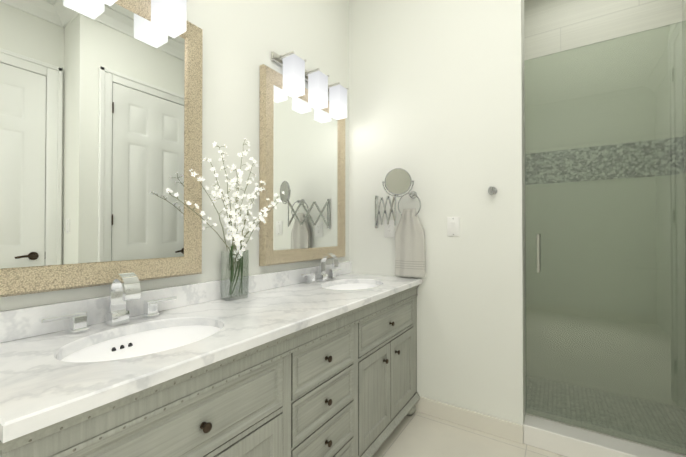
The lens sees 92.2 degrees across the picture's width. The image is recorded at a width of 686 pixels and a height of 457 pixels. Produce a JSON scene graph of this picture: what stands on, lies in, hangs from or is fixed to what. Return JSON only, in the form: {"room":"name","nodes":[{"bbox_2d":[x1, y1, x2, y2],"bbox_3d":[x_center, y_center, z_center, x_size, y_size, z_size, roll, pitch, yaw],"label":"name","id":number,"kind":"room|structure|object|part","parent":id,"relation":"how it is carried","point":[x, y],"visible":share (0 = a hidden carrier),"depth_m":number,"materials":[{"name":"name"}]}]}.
{"room":"bathroom","nodes":[
{"label":"bathroom","id":0,"kind":"room"},
{"bbox_2d":[0,0,348,310],"bbox_3d":[-0.853,-0.340,1.089,0.140,3.000,3.600,0,-1,33],"label":"wall","id":1,"kind":"structure","parent":0,"point":[100,127],"depth_m":1.23,"materials":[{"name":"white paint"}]},
{"bbox_2d":[99,0,186,37],"bbox_3d":[-0.772,-0.843,1.041,0.131,0.223,0.600,0,-1,33],"label":"sconce","id":2,"kind":"object","parent":1,"relation":"attached to","point":[168,17],"visible":0.98,"depth_m":1.19,"materials":[{"name":"white glass"}]},
{"bbox_3d":[-0.203,-0.319,1.993,0.038,1.025,0.760,0,-1,33],"label":"mirror","id":3,"kind":"part","parent":1,"relation":"part of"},
{"bbox_3d":[-0.209,-0.319,1.997,0.021,0.873,0.608,0,-1,33],"label":"glass","id":4,"kind":"part","parent":1,"relation":"part of","materials":[{"name":"silver metal"}]},
{"bbox_2d":[271,51,348,119],"bbox_3d":[-0.165,-0.835,1.973,0.131,0.223,0.600,0,-1,33],"label":"sconce","id":5,"kind":"object","parent":1,"relation":"attached to","point":[296,74],"visible":1,"depth_m":1.92,"materials":[{"name":"white glass"}]},
{"bbox_2d":[349,0,525,424],"bbox_3d":[0.525,-0.330,2.220,1.213,3.000,0.200,0,-1,33],"label":"wall","id":6,"kind":"structure","parent":0,"point":[436,102],"depth_m":2.01,"materials":[{"name":"white paint"}]},
{"bbox_2d":[0,261,350,340],"bbox_3d":[-0.464,0.273,1.604,0.020,0.084,1.897,0,-1,33],"label":"backsplash","id":7,"kind":"structure","parent":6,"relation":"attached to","point":[15,324],"depth_m":1.20,"materials":[{"name":"white stone"}]},
{"bbox_2d":[384,220,393,237],"bbox_3d":[0.313,0.003,2.230,0.074,0.118,0.010,0,-1,33],"label":"electrical outlet plate","id":8,"kind":"object","parent":6,"relation":"attached to","point":[389,231],"visible":0.9,"depth_m":2.23,"materials":[{"name":"white plastic"}]},
{"bbox_2d":[375,168,413,227],"bbox_3d":[0.303,-0.181,2.090,0.349,0.355,0.256,0,-1,33],"label":"mirror","id":9,"kind":"object","parent":6,"relation":"attached to","point":[398,181],"visible":1,"depth_m":1.97,"materials":[{"name":"silver metal"}]},
{"bbox_3d":[0.329,-0.280,1.970,0.142,0.149,0.075,0,-1,33],"label":"glass","id":10,"kind":"part","parent":9,"relation":"part of","materials":[{"name":"white"}]},
{"bbox_2d":[395,191,425,276],"bbox_3d":[0.431,0.030,2.115,0.198,0.545,0.072,0,-1,33],"label":"towel ring","id":11,"kind":"object","parent":6,"relation":"attached to","point":[410,259],"visible":1,"depth_m":2.09,"materials":[{"name":"white fabric"}]},
{"bbox_2d":[447,217,459,235],"bbox_3d":[0.667,-0.011,1.997,0.074,0.118,0.014,0,-1,33],"label":"switch plate","id":12,"kind":"object","parent":6,"relation":"attached to","point":[453,226],"visible":1,"depth_m":1.99,"materials":[{"name":"white plastic"}]},
{"bbox_2d":[415,396,522,443],"bbox_3d":[0.509,1.119,2.091,1.113,0.100,0.012,0,-1,33],"label":"baseboard","id":13,"kind":"structure","parent":6,"relation":"attached to","point":[501,428],"depth_m":1.92,"materials":[{"name":"white wood"}]},
{"bbox_2d":[488,186,496,194],"bbox_3d":[0.832,-0.212,1.850,0.048,0.051,0.082,0,-1,33],"label":"robe hook","id":14,"kind":"object","parent":6,"relation":"attached to","point":[492,190],"visible":1,"depth_m":1.84,"materials":[{"name":"silver metal"}]},
{"bbox_2d":[523,408,685,456],"bbox_3d":[1.387,1.113,1.643,0.847,0.105,0.204,0,-1,33],"label":"sill","id":15,"kind":"structure","parent":6,"relation":"attached to","point":[557,438],"depth_m":1.68,"materials":[{"name":"white stone"}]},
{"bbox_2d":[524,21,685,452],"bbox_3d":[1.398,0.044,1.669,0.837,2.027,0.010,0,-1,33],"label":"shower door","id":16,"kind":"structure","parent":15,"relation":"on","point":[625,220],"depth_m":1.69,"materials":[{"name":"clear glass"}]},
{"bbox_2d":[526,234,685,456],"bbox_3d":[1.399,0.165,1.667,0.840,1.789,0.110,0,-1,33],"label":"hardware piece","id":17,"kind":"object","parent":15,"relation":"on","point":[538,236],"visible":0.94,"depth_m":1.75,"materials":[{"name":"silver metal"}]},
{"bbox_2d":[372,375,685,456],"bbox_3d":[0.340,1.202,0.746,2.500,0.112,4.350,0,-1,33],"label":"floor","id":18,"kind":"structure","parent":0,"point":[417,434],"depth_m":1.92,"materials":[{"name":"tile"}]},
{"bbox_2d":[0,281,421,456],"bbox_3d":[-0.249,0.754,1.452,0.537,0.820,1.905,0,-1,33],"label":"bathroom vanity","id":19,"kind":"object","parent":18,"relation":"on","point":[320,360],"depth_m":1.06,"materials":[{"name":"grey wood"}]},
{"bbox_2d":[0,273,421,432],"bbox_3d":[-0.243,0.329,1.460,0.548,0.030,1.897,0,-1,33],"label":"countertop","id":20,"kind":"structure","parent":19,"relation":"on","point":[34,386],"depth_m":0.87,"materials":[{"name":"white stone"}]},
{"bbox_2d":[36,272,179,332],"bbox_3d":[-0.706,0.226,1.060,0.130,0.167,0.386,0,-1,33],"label":"faucet","id":21,"kind":"object","parent":20,"relation":"on","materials":[{"name":"silver metal"}]},
{"bbox_2d":[44,313,239,372],"bbox_3d":[-0.556,0.407,0.961,0.388,0.160,0.498,0,-1,33],"label":"sink","id":22,"kind":"object","parent":20,"relation":"in","point":[91,354],"depth_m":1.05,"materials":[{"name":"white ceramic"}]},
{"bbox_2d":[166,138,284,300],"bbox_3d":[-0.469,-0.050,1.453,0.121,0.726,0.617,0,-1,33],"label":"vase","id":23,"kind":"object","parent":20,"relation":"on","point":[240,255],"visible":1,"depth_m":1.46,"materials":[{"name":"clear glass"}]},
{"bbox_3d":[-0.483,0.205,1.476,0.058,0.215,0.105,0,-1,33],"label":"glass","id":24,"kind":"part","parent":23,"relation":"part of","materials":[{"name":"clear glass"}]},
{"bbox_2d":[300,253,339,284],"bbox_3d":[-0.094,0.234,1.998,0.130,0.167,0.386,0,-1,33],"label":"faucet","id":25,"kind":"object","parent":20,"relation":"on","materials":[{"name":"silver metal"}]},
{"bbox_2d":[316,281,387,292],"bbox_3d":[0.055,0.416,1.899,0.388,0.160,0.498,0,-1,33],"label":"sink","id":26,"kind":"object","parent":20,"relation":"in","point":[352,286],"depth_m":2.06,"materials":[{"name":"white ceramic"}]},
{"bbox_2d":[524,0,685,407],"bbox_3d":[1.811,-0.327,2.456,1.010,3.000,0.100,0,-1,33],"label":"wall","id":27,"kind":"structure","parent":0,"point":[552,26],"depth_m":2.36,"materials":[{"name":"tile"}]},
{"bbox_2d":[525,137,682,184],"bbox_3d":[1.782,-0.470,2.414,1.010,0.245,0.004,0,-1,33],"label":"wall band","id":28,"kind":"object","parent":27,"relation":"attached to","point":[618,163],"depth_m":2.34,"materials":[{"name":"tile"}]},
{"bbox_2d":[682,0,685,383],"bbox_3d":[2.016,-0.334,1.755,0.100,3.000,1.050,0,-1,33],"label":"wall","id":29,"kind":"structure","parent":0,"point":[684,30],"depth_m":2.12,"materials":[{"name":"tile"}]},
{"bbox_2d":[683,134,685,173],"bbox_3d":[1.999,-0.475,1.825,0.004,0.245,0.746,0,-1,33],"label":"wall band","id":30,"kind":"object","parent":29,"relation":"attached to","point":[684,163],"depth_m":2.11,"materials":[{"name":"tile"}]}
]}

